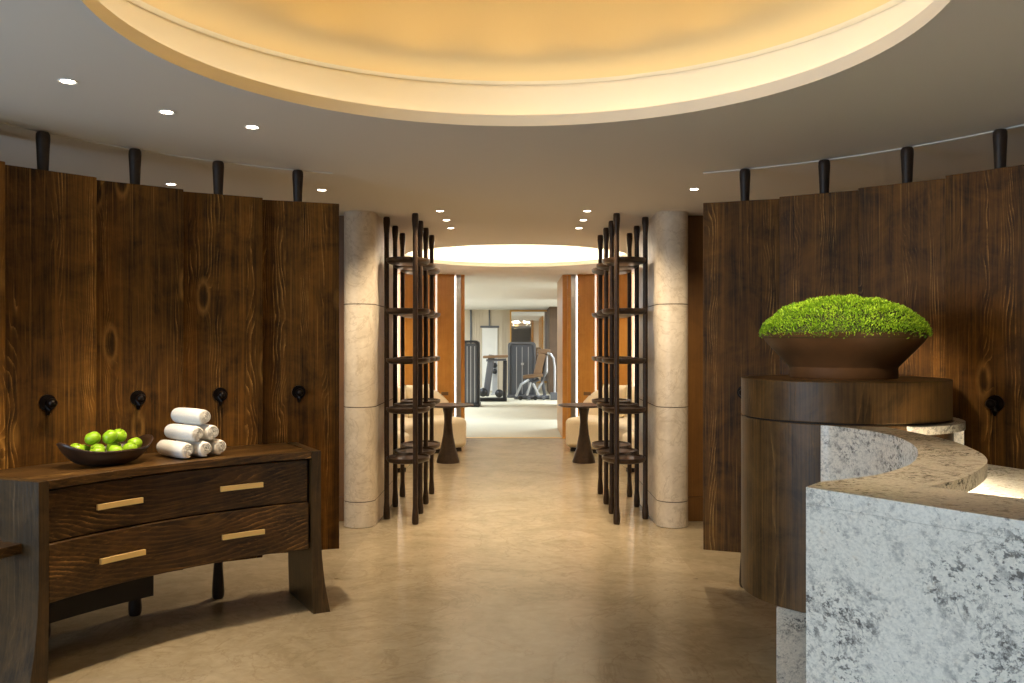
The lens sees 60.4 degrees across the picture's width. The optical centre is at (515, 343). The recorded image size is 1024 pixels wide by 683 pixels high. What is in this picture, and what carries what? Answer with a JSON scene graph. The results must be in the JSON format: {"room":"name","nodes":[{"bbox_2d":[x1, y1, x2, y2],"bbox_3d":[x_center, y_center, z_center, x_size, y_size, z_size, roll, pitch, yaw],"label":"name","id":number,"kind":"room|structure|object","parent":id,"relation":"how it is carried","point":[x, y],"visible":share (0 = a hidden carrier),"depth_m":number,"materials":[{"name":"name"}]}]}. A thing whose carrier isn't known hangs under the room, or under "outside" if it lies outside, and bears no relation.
{"room":"spa reception","nodes":[
{"label":"spa reception","id":0,"kind":"room"},
{"bbox_2d":[339,215,343,496],"bbox_3d":[-3.215,0.107,7.620,3.570,2.415,0.120,0,0,0],"label":"wall","id":1,"kind":"structure","parent":0,"point":[341,217],"depth_m":7.56,"materials":[{"name":"brown wood"}]},
{"bbox_2d":[339,497,343,520],"bbox_3d":[-3.215,1.422,7.617,3.570,0.206,0.125,0,0,0],"label":"baseboard","id":2,"kind":"structure","parent":1,"relation":"attached to","point":[341,499],"depth_m":7.55,"materials":[{"name":"brown wood"}]},
{"bbox_2d":[344,211,392,527],"bbox_3d":[-1.312,0.213,7.866,0.266,2.624,1.188,0,0,0],"label":"column","id":3,"kind":"structure","parent":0,"point":[363,230],"depth_m":7.30,"materials":[{"name":"beige stone"}]},
{"bbox_2d":[48,390,776,682],"bbox_3d":[0.000,1.585,12.650,12.000,0.120,33.700,0,0,0],"label":"floor","id":4,"kind":"structure","parent":0,"point":[506,625],"depth_m":5.14,"materials":[{"name":"beige stone"}]},
{"bbox_2d":[0,161,4,469],"bbox_3d":[-2.620,0.217,4.078,0.178,2.616,0.502,0,0,31],"label":"screen panel","id":5,"kind":"object","parent":4,"relation":"on","point":[2,163],"visible":0.55,"depth_m":4.28,"materials":[{"name":"brown wood"}]},
{"bbox_2d":[5,131,96,638],"bbox_3d":[-2.402,0.217,4.508,0.178,2.616,0.502,0,0,41],"label":"screen panel","id":6,"kind":"object","parent":4,"relation":"on","point":[51,216],"visible":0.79,"depth_m":4.51,"materials":[{"name":"brown wood"}]},
{"bbox_2d":[97,148,182,615],"bbox_3d":[-2.107,0.217,4.903,0.502,2.616,0.178,0,0,-39],"label":"screen panel","id":7,"kind":"object","parent":4,"relation":"on","point":[140,227],"visible":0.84,"depth_m":4.91,"materials":[{"name":"brown wood"}]},
{"bbox_2d":[0,442,329,682],"bbox_3d":[-1.845,1.067,4.603,0.658,0.917,1.984,0,0,41],"label":"console table","id":8,"kind":"object","parent":4,"relation":"on","point":[76,539],"visible":0.95,"depth_m":4.35,"materials":[{"name":"brown wood"}]},
{"bbox_2d":[0,541,21,558],"bbox_3d":[-2.373,0.907,3.900,0.360,0.045,0.120,0,0,22],"label":"shelf","id":9,"kind":"object","parent":8,"relation":"attached to","point":[13,549],"depth_m":3.86,"materials":[{"name":"brown wood"}]},
{"bbox_2d":[56,434,152,465],"bbox_3d":[-2.063,0.542,4.432,0.300,0.130,0.484,0,0,35],"label":"fruit bowl","id":10,"kind":"object","parent":8,"relation":"on","point":[76,455],"visible":0.9,"depth_m":4.30,"materials":[{"name":"brown wood"}]},
{"bbox_2d":[70,441,84,449],"bbox_3d":[-2.149,0.516,4.303,0.075,0.079,0.076,0,0,-20],"label":"apple","id":11,"kind":"object","parent":10,"relation":"in","point":[76,445],"visible":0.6,"depth_m":4.29,"materials":[{"name":"green food"}]},
{"bbox_2d":[84,429,100,444],"bbox_3d":[-2.103,0.465,4.372,0.074,0.079,0.076,0,0,-23],"label":"apple","id":12,"kind":"object","parent":10,"relation":"in","point":[93,437],"visible":1,"depth_m":4.35,"materials":[{"name":"green food"}]},
{"bbox_2d":[89,446,104,451],"bbox_3d":[-2.060,0.535,4.324,0.074,0.077,0.076,0,0,-28],"label":"apple","id":13,"kind":"object","parent":10,"relation":"in","point":[97,448],"visible":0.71,"depth_m":4.31,"materials":[{"name":"green food"}]},
{"bbox_2d":[102,430,117,443],"bbox_3d":[-2.037,0.467,4.416,0.074,0.074,0.074,0,0,29],"label":"apple","id":14,"kind":"object","parent":10,"relation":"in","point":[109,436],"visible":1,"depth_m":4.39,"materials":[{"name":"green food"}]},
{"bbox_2d":[107,443,122,450],"bbox_3d":[-1.997,0.535,4.387,0.076,0.077,0.074,0,0,37],"label":"apple","id":15,"kind":"object","parent":10,"relation":"in","point":[113,447],"visible":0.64,"depth_m":4.37,"materials":[{"name":"green food"}]},
{"bbox_2d":[114,429,126,441],"bbox_3d":[-2.029,0.465,4.496,0.074,0.078,0.076,0,0,20],"label":"apple","id":16,"kind":"object","parent":10,"relation":"in","point":[122,435],"visible":0.76,"depth_m":4.48,"materials":[{"name":"green food"}]},
{"bbox_2d":[122,441,137,449],"bbox_3d":[-1.963,0.535,4.472,0.073,0.077,0.076,0,0,22],"label":"apple","id":17,"kind":"object","parent":10,"relation":"in","point":[130,445],"visible":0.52,"depth_m":4.45,"materials":[{"name":"green food"}]},
{"bbox_2d":[127,435,141,447],"bbox_3d":[-1.978,0.514,4.563,0.075,0.079,0.076,0,0,-16],"label":"apple","id":18,"kind":"object","parent":10,"relation":"in","point":[136,440],"visible":0.58,"depth_m":4.54,"materials":[{"name":"green food"}]},
{"bbox_2d":[156,440,192,457],"bbox_3d":[-1.817,0.561,4.683,0.275,0.087,0.083,0,0,42],"label":"rolled towel","id":19,"kind":"object","parent":8,"relation":"on","point":[172,448],"visible":1,"depth_m":4.62,"materials":[{"name":"fabric"}]},
{"bbox_2d":[176,440,210,456],"bbox_3d":[-1.748,0.561,4.750,0.275,0.087,0.084,0,0,41],"label":"rolled towel","id":20,"kind":"object","parent":8,"relation":"on","point":[201,448],"visible":0.55,"depth_m":4.66,"materials":[{"name":"fabric"}]},
{"bbox_2d":[164,424,202,441],"bbox_3d":[-1.783,0.478,4.717,0.276,0.087,0.086,0,0,37],"label":"rolled towel","id":21,"kind":"object","parent":20,"relation":"on","point":[182,432],"visible":1,"depth_m":4.66,"materials":[{"name":"fabric"}]},
{"bbox_2d":[171,407,210,424],"bbox_3d":[-1.761,0.392,4.761,0.276,0.085,0.088,0,0,37],"label":"rolled towel","id":22,"kind":"object","parent":21,"relation":"on","point":[194,416],"visible":1,"depth_m":4.70,"materials":[{"name":"fabric"}]},
{"bbox_2d":[185,423,218,439],"bbox_3d":[-1.725,0.477,4.793,0.275,0.087,0.086,0,0,40],"label":"rolled towel","id":23,"kind":"object","parent":20,"relation":"on","point":[210,431],"visible":0.58,"depth_m":4.71,"materials":[{"name":"fabric"}]},
{"bbox_2d":[202,438,225,454],"bbox_3d":[-1.699,0.561,4.834,0.275,0.088,0.085,0,0,39],"label":"rolled towel","id":24,"kind":"object","parent":8,"relation":"on","point":[218,446],"visible":0.44,"depth_m":4.75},
{"bbox_2d":[183,161,262,598],"bbox_3d":[-1.760,0.217,5.231,0.502,2.616,0.178,0,0,-29],"label":"screen panel","id":25,"kind":"object","parent":4,"relation":"on","point":[223,234],"visible":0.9,"depth_m":5.25,"materials":[{"name":"brown wood"}]},
{"bbox_2d":[263,170,338,553],"bbox_3d":[-1.358,0.217,5.498,0.502,2.616,0.178,0,0,-20],"label":"screen panel","id":26,"kind":"object","parent":4,"relation":"on","point":[301,239],"visible":0.74,"depth_m":5.51,"materials":[{"name":"brown wood"}]},
{"bbox_2d":[383,213,439,524],"bbox_3d":[-0.951,0.213,8.175,0.419,2.623,1.552,0,0,0],"label":"shelving unit","id":27,"kind":"object","parent":4,"relation":"on","point":[415,452],"visible":1,"depth_m":7.87,"materials":[{"name":"brown metal"}]},
{"bbox_2d":[386,453,429,463],"bbox_3d":[-0.938,1.003,7.660,0.378,0.048,0.468,0,0,0],"label":"shelf","id":28,"kind":"object","parent":27,"relation":"on","point":[401,458],"depth_m":7.57,"materials":[{"name":"wood"}]},
{"bbox_2d":[386,405,429,413],"bbox_3d":[-0.938,0.575,7.660,0.378,0.048,0.468,0,0,0],"label":"shelf","id":29,"kind":"object","parent":27,"relation":"on","point":[400,409],"depth_m":7.50,"materials":[{"name":"wood"}]},
{"bbox_2d":[386,358,429,363],"bbox_3d":[-0.938,0.151,7.660,0.378,0.048,0.468,0,0,0],"label":"shelf","id":30,"kind":"object","parent":27,"relation":"on","point":[388,360],"depth_m":7.46,"materials":[{"name":"wood"}]},
{"bbox_2d":[386,308,429,314],"bbox_3d":[-0.938,-0.277,7.660,0.378,0.048,0.468,0,0,0],"label":"shelf","id":31,"kind":"object","parent":27,"relation":"on","point":[393,311],"depth_m":7.47,"materials":[{"name":"wood"}]},
{"bbox_2d":[386,256,429,265],"bbox_3d":[-0.938,-0.712,7.660,0.378,0.048,0.468,0,0,0],"label":"shelf","id":32,"kind":"object","parent":27,"relation":"on","point":[403,260],"depth_m":7.49,"materials":[{"name":"brown metal"}]},
{"bbox_2d":[394,447,435,454],"bbox_3d":[-0.935,1.003,8.130,0.381,0.048,0.468,0,0,0],"label":"shelf","id":33,"kind":"object","parent":27,"relation":"on","point":[407,450],"depth_m":8.11,"materials":[{"name":"wood"}]},
{"bbox_2d":[394,402,435,408],"bbox_3d":[-0.935,0.575,8.130,0.381,0.048,0.468,0,0,0],"label":"shelf","id":34,"kind":"object","parent":27,"relation":"on","point":[408,404],"depth_m":8.10,"materials":[{"name":"wood"}]},
{"bbox_2d":[394,357,435,362],"bbox_3d":[-0.935,0.151,8.130,0.381,0.048,0.468,0,0,0],"label":"shelf","id":35,"kind":"object","parent":27,"relation":"on","point":[432,359],"depth_m":8.06,"materials":[{"name":"wood"}]},
{"bbox_2d":[394,263,435,270],"bbox_3d":[-0.935,-0.712,8.130,0.381,0.048,0.468,0,0,0],"label":"shelf","id":36,"kind":"object","parent":27,"relation":"on","point":[430,266],"depth_m":8.04,"materials":[{"name":"wood"}]},
{"bbox_2d":[396,311,435,316],"bbox_3d":[-0.935,-0.277,8.130,0.381,0.048,0.468,0,0,0],"label":"shelf","id":37,"kind":"object","parent":27,"relation":"on","point":[432,313],"depth_m":8.03,"materials":[{"name":"wood"}]},
{"bbox_2d":[401,440,439,448],"bbox_3d":[-0.936,1.003,8.645,0.380,0.048,0.569,0,0,0],"label":"shelf","id":38,"kind":"object","parent":27,"relation":"on","point":[431,443],"depth_m":8.66,"materials":[{"name":"wood"}]},
{"bbox_2d":[401,398,439,403],"bbox_3d":[-0.936,0.575,8.645,0.380,0.048,0.569,0,0,0],"label":"shelf","id":39,"kind":"object","parent":27,"relation":"on","point":[435,400],"depth_m":8.61,"materials":[{"name":"brown wood"}]},
{"bbox_2d":[401,267,439,274],"bbox_3d":[-0.936,-0.712,8.645,0.380,0.048,0.569,0,0,0],"label":"shelf","id":40,"kind":"object","parent":27,"relation":"on","point":[434,271],"depth_m":8.53,"materials":[{"name":"brown wood"}]},
{"bbox_2d":[402,356,439,360],"bbox_3d":[-0.936,0.151,8.645,0.380,0.048,0.569,0,0,0],"label":"shelf","id":41,"kind":"object","parent":27,"relation":"on","point":[437,357],"depth_m":8.62,"materials":[{"name":"brown wood"}]},
{"bbox_2d":[402,313,439,317],"bbox_3d":[-0.936,-0.277,8.645,0.380,0.048,0.569,0,0,0],"label":"shelf","id":42,"kind":"object","parent":27,"relation":"on","point":[436,315],"depth_m":8.57,"materials":[{"name":"brown wood"}]},
{"bbox_2d":[398,387,465,471],"bbox_3d":[-1.615,1.075,11.736,1.361,0.900,3.447,0,0,15],"label":"curved sofa","id":43,"kind":"object","parent":4,"relation":"on","point":[458,424],"visible":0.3,"depth_m":12.38,"materials":[{"name":"beige"}]},
{"bbox_2d":[405,384,429,417],"bbox_3d":[-1.393,0.818,12.593,0.169,0.464,0.470,0,0,42],"label":"sofa cushion","id":44,"kind":"object","parent":43,"relation":"on","point":[408,388],"visible":0.22,"depth_m":12.45,"materials":[{"name":"beige fabric"}]},
{"bbox_2d":[434,403,473,463],"bbox_3d":[-0.872,1.154,11.300,0.660,0.742,0.660,0,0,0],"label":"pedestal table","id":45,"kind":"object","parent":4,"relation":"on","point":[447,454],"visible":0.85,"depth_m":11.23,"materials":[{"name":"brown wood"}]},
{"bbox_2d":[465,340,480,406],"bbox_3d":[-1.103,0.725,21.415,0.475,1.600,0.670,0,0,0],"label":"tower","id":46,"kind":"object","parent":4,"relation":"on","point":[472,347],"visible":0.63,"depth_m":21.26,"materials":[{"name":"black plastic"}]},
{"bbox_2d":[480,355,507,401],"bbox_3d":[-0.595,0.909,23.190,0.770,1.232,0.620,0,0,0],"label":"machine","id":47,"kind":"object","parent":4,"relation":"on","point":[485,391],"visible":0.92,"depth_m":23.15,"materials":[{"name":"black metal"}]},
{"bbox_2d":[491,358,496,394],"bbox_3d":[-0.630,0.975,26.045,0.240,1.100,0.210,0,0,0],"label":"ball rack","id":48,"kind":"object","parent":4,"relation":"on","point":[494,376],"visible":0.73,"depth_m":26.08,"materials":[{"name":"grey metal"}]},
{"bbox_2d":[507,342,535,397],"bbox_3d":[0.165,0.740,24.990,0.830,1.570,0.620,0,0,0],"label":"tower","id":49,"kind":"object","parent":4,"relation":"on","point":[521,355],"visible":0.8,"depth_m":24.86,"materials":[{"name":"grey"}]},
{"bbox_2d":[514,349,556,399],"bbox_3d":[0.535,0.835,24.080,1.170,1.380,0.840,0,0,0],"label":"exercise machine","id":50,"kind":"object","parent":4,"relation":"on","point":[541,362],"visible":0.98,"depth_m":23.84,"materials":[{"name":"grey"}]},
{"bbox_2d":[558,403,597,463],"bbox_3d":[0.872,1.154,11.300,0.660,0.742,0.660,0,0,0],"label":"pedestal table","id":51,"kind":"object","parent":4,"relation":"on","point":[583,454],"visible":0.84,"depth_m":11.23,"materials":[{"name":"brown wood"}]},
{"bbox_2d":[566,387,633,471],"bbox_3d":[1.616,1.075,11.737,1.359,0.900,3.446,0,0,-15],"label":"curved sofa","id":52,"kind":"object","parent":4,"relation":"on","point":[572,424],"visible":0.21,"depth_m":12.38,"materials":[{"name":"beige"}]},
{"bbox_2d":[602,384,626,417],"bbox_3d":[1.393,0.818,12.593,0.169,0.464,0.470,0,0,-42],"label":"sofa cushion","id":53,"kind":"object","parent":52,"relation":"on","point":[622,388],"visible":0.23,"depth_m":12.45,"materials":[{"name":"beige fabric"}]},
{"bbox_2d":[592,213,648,524],"bbox_3d":[0.951,0.213,8.175,0.419,2.623,1.552,0,0,0],"label":"shelving unit","id":54,"kind":"object","parent":4,"relation":"on","point":[616,452],"visible":1,"depth_m":7.87,"materials":[{"name":"wood"}]},
{"bbox_2d":[592,356,629,360],"bbox_3d":[0.936,0.151,8.645,0.380,0.048,0.569,0,0,0],"label":"shelf","id":55,"kind":"object","parent":54,"relation":"on","point":[593,357],"depth_m":8.62,"materials":[{"name":"brown wood"}]},
{"bbox_2d":[592,313,629,317],"bbox_3d":[0.936,-0.277,8.645,0.380,0.048,0.569,0,0,0],"label":"shelf","id":56,"kind":"object","parent":54,"relation":"on","point":[594,315],"depth_m":8.57,"materials":[{"name":"brown wood"}]},
{"bbox_2d":[592,440,630,448],"bbox_3d":[0.936,1.003,8.645,0.380,0.048,0.569,0,0,0],"label":"shelf","id":57,"kind":"object","parent":54,"relation":"on","point":[600,443],"depth_m":8.66,"materials":[{"name":"brown wood"}]},
{"bbox_2d":[592,398,630,403],"bbox_3d":[0.936,0.575,8.645,0.380,0.048,0.569,0,0,0],"label":"shelf","id":58,"kind":"object","parent":54,"relation":"on","point":[596,400],"depth_m":8.61,"materials":[{"name":"brown wood"}]},
{"bbox_2d":[592,267,630,274],"bbox_3d":[0.936,-0.712,8.645,0.380,0.048,0.569,0,0,0],"label":"shelf","id":59,"kind":"object","parent":54,"relation":"on","point":[597,271],"depth_m":8.53,"materials":[{"name":"brown wood"}]},
{"bbox_2d":[596,311,635,316],"bbox_3d":[0.935,-0.277,8.130,0.381,0.048,0.468,0,0,0],"label":"shelf","id":60,"kind":"object","parent":54,"relation":"on","point":[599,313],"depth_m":8.03,"materials":[{"name":"brown wood"}]},
{"bbox_2d":[596,447,637,454],"bbox_3d":[0.935,1.003,8.130,0.381,0.048,0.468,0,0,0],"label":"shelf","id":61,"kind":"object","parent":54,"relation":"on","point":[603,450],"depth_m":8.11,"materials":[{"name":"brown wood"}]},
{"bbox_2d":[596,402,637,408],"bbox_3d":[0.935,0.575,8.130,0.381,0.048,0.468,0,0,0],"label":"shelf","id":62,"kind":"object","parent":54,"relation":"on","point":[621,404],"depth_m":8.10,"materials":[{"name":"brown wood"}]},
{"bbox_2d":[596,357,637,362],"bbox_3d":[0.935,0.151,8.130,0.381,0.048,0.468,0,0,0],"label":"shelf","id":63,"kind":"object","parent":54,"relation":"on","point":[599,359],"depth_m":8.06,"materials":[{"name":"brown wood"}]},
{"bbox_2d":[596,263,637,270],"bbox_3d":[0.935,-0.712,8.130,0.381,0.048,0.468,0,0,0],"label":"shelf","id":64,"kind":"object","parent":54,"relation":"on","point":[601,266],"depth_m":8.04,"materials":[{"name":"brown wood"}]},
{"bbox_2d":[602,453,645,463],"bbox_3d":[0.938,1.003,7.660,0.378,0.048,0.468,0,0,0],"label":"shelf","id":65,"kind":"object","parent":54,"relation":"on","point":[623,458],"depth_m":7.57,"materials":[{"name":"brown wood"}]},
{"bbox_2d":[602,405,645,413],"bbox_3d":[0.938,0.575,7.660,0.378,0.048,0.468,0,0,0],"label":"shelf","id":66,"kind":"object","parent":54,"relation":"on","point":[611,409],"depth_m":7.50,"materials":[{"name":"brown wood"}]},
{"bbox_2d":[602,358,645,363],"bbox_3d":[0.938,0.151,7.660,0.378,0.048,0.468,0,0,0],"label":"shelf","id":67,"kind":"object","parent":54,"relation":"on","point":[605,360],"depth_m":7.46,"materials":[{"name":"wood"}]},
{"bbox_2d":[602,308,645,314],"bbox_3d":[0.938,-0.277,7.660,0.378,0.048,0.468,0,0,0],"label":"shelf","id":68,"kind":"object","parent":54,"relation":"on","point":[609,311],"depth_m":7.47,"materials":[{"name":"brown wood"}]},
{"bbox_2d":[602,256,645,265],"bbox_3d":[0.938,-0.712,7.660,0.378,0.048,0.468,0,0,0],"label":"shelf","id":69,"kind":"object","parent":54,"relation":"on","point":[616,260],"depth_m":7.49,"materials":[{"name":"brown wood"}]},
{"bbox_2d":[703,169,778,587],"bbox_3d":[1.416,0.217,5.465,0.502,2.616,0.178,0,0,21],"label":"screen panel","id":70,"kind":"object","parent":4,"relation":"on","point":[741,238],"visible":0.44,"depth_m":5.49,"materials":[{"name":"brown wood"}]},
{"bbox_2d":[779,159,857,374],"bbox_3d":[1.808,0.217,5.192,0.502,2.616,0.178,0,0,31],"label":"screen panel","id":71,"kind":"object","parent":4,"relation":"on","point":[818,233],"visible":0.2,"depth_m":5.21,"materials":[{"name":"brown wood"}]},
{"bbox_2d":[741,375,952,682],"bbox_3d":[1.532,0.843,4.125,0.924,1.364,0.924,0,0,0],"label":"pedestal","id":72,"kind":"object","parent":4,"relation":"on","point":[782,417],"visible":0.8,"depth_m":3.84,"materials":[{"name":"brown wood"}]},
{"bbox_2d":[758,293,932,379],"bbox_3d":[1.532,-0.037,4.123,0.764,0.395,0.766,0,0,27],"label":"planter","id":73,"kind":"object","parent":72,"relation":"on","point":[848,337],"visible":1,"depth_m":3.88,"materials":[{"name":"brown metal"}]},
{"bbox_2d":[858,147,945,377],"bbox_3d":[2.144,0.217,4.860,0.502,2.616,0.178,0,0,40],"label":"screen panel","id":74,"kind":"object","parent":4,"relation":"on","point":[902,226],"visible":0.23,"depth_m":4.84,"materials":[{"name":"brown wood"}]},
{"bbox_2d":[806,417,1023,682],"bbox_3d":[1.509,0.935,2.714,1.623,1.180,3.068,0,0,0],"label":"reception desk","id":75,"kind":"object","parent":4,"relation":"on","point":[915,541],"depth_m":1.96,"materials":[{"name":"stone"}]},
{"bbox_2d":[821,425,986,491],"bbox_3d":[1.249,0.366,2.880,0.478,0.042,1.622,0,0,19],"label":"countertop","id":76,"kind":"structure","parent":75,"relation":"on","point":[939,462],"depth_m":2.59,"materials":[{"name":"stone"}]},
{"bbox_2d":[969,464,1023,498],"bbox_3d":[1.687,0.540,2.662,1.267,0.030,2.528,0,0,0],"label":"countertop","id":77,"kind":"structure","parent":75,"relation":"on","point":[1000,480],"depth_m":3.30,"materials":[{"name":"stone"}]},
{"bbox_2d":[946,129,1023,469],"bbox_3d":[2.431,0.217,4.460,0.178,2.616,0.502,0,0,-40],"label":"screen panel","id":78,"kind":"object","parent":4,"relation":"on","point":[985,208],"visible":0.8,"depth_m":4.49,"materials":[{"name":"brown wood"}]},
{"bbox_2d":[398,273,435,390],"bbox_3d":[-1.553,0.212,13.805,0.612,2.625,0.095,0,0,-31],"label":"wall","id":79,"kind":"structure","parent":0,"point":[408,278],"depth_m":13.71,"materials":[{"name":"brown wood"}]},
{"bbox_2d":[436,274,453,414],"bbox_3d":[-1.128,0.212,14.021,0.290,2.625,0.083,0,0,-22],"label":"wall","id":80,"kind":"structure","parent":0,"point":[444,282],"depth_m":13.98,"materials":[{"name":"brown wood"}]},
{"bbox_2d":[454,275,454,415],"bbox_3d":[-2.130,0.212,11.351,2.129,2.625,6.016,0,0,4],"label":"wall","id":81,"kind":"structure","parent":0,"point":[454,275],"depth_m":14.18,"materials":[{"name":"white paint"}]},
{"bbox_2d":[405,245,626,266],"bbox_3d":[0.000,-1.127,11.200,3.260,0.056,3.260,0,0,0],"label":"trim","id":82,"kind":"structure","parent":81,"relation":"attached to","point":[436,261],"depth_m":12.46,"materials":[{"name":"beige paint"}]},
{"bbox_2d":[455,275,460,417],"bbox_3d":[-0.929,0.212,14.094,0.081,2.625,0.080,0,0,-18],"label":"wall","id":83,"kind":"structure","parent":0,"point":[457,277],"depth_m":14.06,"materials":[{"name":"paint"}]},
{"bbox_2d":[461,275,464,418],"bbox_3d":[-0.861,0.212,14.116,0.059,2.625,0.080,0,0,-16],"label":"wall","id":84,"kind":"structure","parent":0,"point":[462,276],"depth_m":14.08,"materials":[{"name":"brown wood"}]},
{"bbox_2d":[465,310,546,389],"bbox_3d":[0.000,0.212,28.665,9.000,2.625,0.170,0,0,0],"label":"wall","id":85,"kind":"structure","parent":0,"point":[501,318],"depth_m":28.62,"materials":[{"name":"beige paint"}]},
{"bbox_2d":[470,310,498,339],"bbox_3d":[-1.020,0.217,28.550,0.940,2.615,0.100,0,0,0],"label":"trim","id":86,"kind":"structure","parent":85,"relation":"attached to","point":[489,326],"depth_m":28.50,"materials":[{"name":"grey"}]},
{"bbox_2d":[482,328,497,390],"bbox_3d":[-0.850,0.510,28.575,0.500,2.030,0.050,0,0,0],"label":"door","id":87,"kind":"structure","parent":85,"relation":"in","point":[489,335],"depth_m":28.55,"materials":[{"name":"white paint"}]},
{"bbox_2d":[510,310,546,382],"bbox_3d":[0.460,0.095,28.575,1.320,2.360,0.090,0,0,0],"label":"wall mirror","id":88,"kind":"object","parent":85,"relation":"attached to","point":[525,325],"visible":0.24,"depth_m":28.56,"materials":[{"name":"clear glass"}]},
{"bbox_2d":[0,0,1023,309],"bbox_3d":[0.000,-1.100,12.650,12.000,0.001,33.700,0,0,0],"label":"ceiling","id":89,"kind":"structure","parent":0,"point":[960,74],"depth_m":4.72,"materials":[{"name":"white paint"}]},
{"bbox_2d":[58,79,77,84],"bbox_3d":[-1.880,-1.098,3.690,0.074,0.004,0.074,0,0,0],"label":"recessed light","id":90,"kind":"object","parent":89,"relation":"in","point":[64,81],"visible":1,"depth_m":3.69,"materials":[{"name":"white paint"}]},
{"bbox_2d":[0,122,332,174],"bbox_3d":[-2.077,-1.096,4.890,0.291,0.006,2.392,0,0,42],"label":"trim","id":91,"kind":"structure","parent":89,"relation":"attached to","point":[1,124],"depth_m":5.06,"materials":[{"name":"white paint"}]},
{"bbox_2d":[158,110,174,114],"bbox_3d":[-1.660,-1.098,4.180,0.074,0.004,0.074,0,0,0],"label":"recessed light","id":92,"kind":"object","parent":89,"relation":"in","point":[166,112],"visible":1,"depth_m":4.18,"materials":[{"name":"white paint"}]},
{"bbox_2d":[98,0,933,114],"bbox_3d":[0.000,-1.246,3.040,3.250,0.268,3.250,0,0,0],"label":"cove","id":93,"kind":"object","parent":89,"relation":"attached to","point":[231,55],"visible":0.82,"depth_m":4.32,"materials":[{"name":"beige paint"}]},
{"bbox_2d":[81,0,950,125],"bbox_3d":[0.000,-1.127,3.040,3.260,0.056,3.260,0,0,0],"label":"trim","id":94,"kind":"structure","parent":89,"relation":"attached to","point":[117,24],"depth_m":3.96,"materials":[{"name":"beige paint"}]},
{"bbox_2d":[407,247,624,262],"bbox_3d":[0.000,-1.246,11.200,3.250,0.268,3.250,0,0,0],"label":"cove","id":95,"kind":"object","parent":89,"relation":"attached to","point":[465,254],"visible":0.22,"depth_m":12.70,"materials":[{"name":"beige paint"}]},
{"bbox_2d":[703,124,1023,174],"bbox_3d":[2.099,-1.096,4.861,0.296,0.006,2.415,0,0,-41],"label":"trim","id":96,"kind":"structure","parent":89,"relation":"attached to","point":[1022,125],"depth_m":5.06,"materials":[{"name":"white paint"}]},
{"bbox_2d":[141,0,890,80],"bbox_3d":[0.000,-1.429,3.040,3.182,0.099,3.182,0,0,0],"label":"ceiling","id":97,"kind":"structure","parent":0,"point":[481,40],"depth_m":3.97,"materials":[{"name":"yellow paint"}]},
{"bbox_2d":[455,245,576,248],"bbox_3d":[0.000,-1.429,11.200,3.182,0.099,3.182,0,0,0],"label":"ceiling","id":98,"kind":"structure","parent":0,"point":[475,246],"depth_m":12.63,"materials":[{"name":"beige paint"}]},
{"bbox_2d":[547,307,556,394],"bbox_3d":[1.300,0.215,27.350,0.600,2.620,2.300,0,0,0],"label":"pier","id":99,"kind":"object","parent":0,"point":[551,311],"visible":0.36,"depth_m":26.20,"materials":[{"name":"paint"}]},
{"bbox_2d":[557,276,561,436],"bbox_3d":[0.765,0.212,15.110,0.040,2.625,1.580,0,0,0],"label":"wall","id":100,"kind":"structure","parent":0,"point":[559,283],"depth_m":15.07,"materials":[{"name":"paint"}]},
{"bbox_2d":[466,437,561,437],"bbox_3d":[-0.050,1.548,14.250,1.580,0.054,0.100,0,0,0],"label":"trim","id":101,"kind":"structure","parent":100,"relation":"attached to","point":[466,437],"depth_m":14.24,"materials":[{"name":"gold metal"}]},
{"bbox_2d":[562,275,566,438],"bbox_3d":[0.782,0.212,14.210,0.075,2.625,0.220,0,0,0],"label":"door frame","id":102,"kind":"structure","parent":100,"relation":"attached to","point":[564,277],"depth_m":14.10,"materials":[{"name":"brown wood"}]},
{"bbox_2d":[567,275,570,418],"bbox_3d":[0.861,0.212,14.116,0.059,2.625,0.080,0,0,16],"label":"wall","id":103,"kind":"structure","parent":0,"point":[568,276],"depth_m":14.08,"materials":[{"name":"brown wood"}]},
{"bbox_2d":[571,275,576,417],"bbox_3d":[0.929,0.212,14.094,0.081,2.625,0.080,0,0,18],"label":"wall","id":104,"kind":"structure","parent":0,"point":[573,277],"depth_m":14.06,"materials":[{"name":"paint"}]},
{"bbox_2d":[577,275,577,415],"bbox_3d":[2.130,0.212,11.351,2.129,2.625,6.016,0,0,-4],"label":"wall","id":105,"kind":"structure","parent":0,"point":[577,275],"depth_m":14.18,"materials":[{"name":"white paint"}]},
{"bbox_2d":[578,274,595,414],"bbox_3d":[1.128,0.212,14.021,0.290,2.625,0.083,0,0,22],"label":"wall","id":106,"kind":"structure","parent":0,"point":[586,283],"depth_m":13.98,"materials":[{"name":"brown wood"}]},
{"bbox_2d":[596,273,633,390],"bbox_3d":[1.553,0.212,13.805,0.612,2.625,0.095,0,0,31],"label":"wall","id":107,"kind":"structure","parent":0,"point":[622,278],"depth_m":13.71,"materials":[{"name":"brown wood"}]},
{"bbox_2d":[639,211,687,527],"bbox_3d":[1.312,0.213,7.866,0.266,2.624,1.188,0,0,0],"label":"column","id":108,"kind":"structure","parent":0,"point":[667,230],"depth_m":7.30,"materials":[{"name":"beige stone"}]},
{"bbox_2d":[688,215,702,496],"bbox_3d":[3.215,0.107,7.620,3.570,2.415,0.120,0,0,0],"label":"wall","id":109,"kind":"structure","parent":0,"point":[695,222],"depth_m":7.56,"materials":[{"name":"brown wood"}]},
{"bbox_2d":[688,497,702,520],"bbox_3d":[3.215,1.422,7.617,3.570,0.206,0.125,0,0,0],"label":"baseboard","id":110,"kind":"structure","parent":109,"relation":"attached to","point":[695,504],"depth_m":7.55,"materials":[{"name":"brown wood"}]},
{"bbox_2d":[761,332,928,379],"bbox_3d":[1.532,0.056,4.125,0.744,0.210,0.744,0,0,0],"label":"bowl","id":111,"kind":"object","parent":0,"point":[808,355],"depth_m":3.89,"materials":[{"name":"brown ceramic"}]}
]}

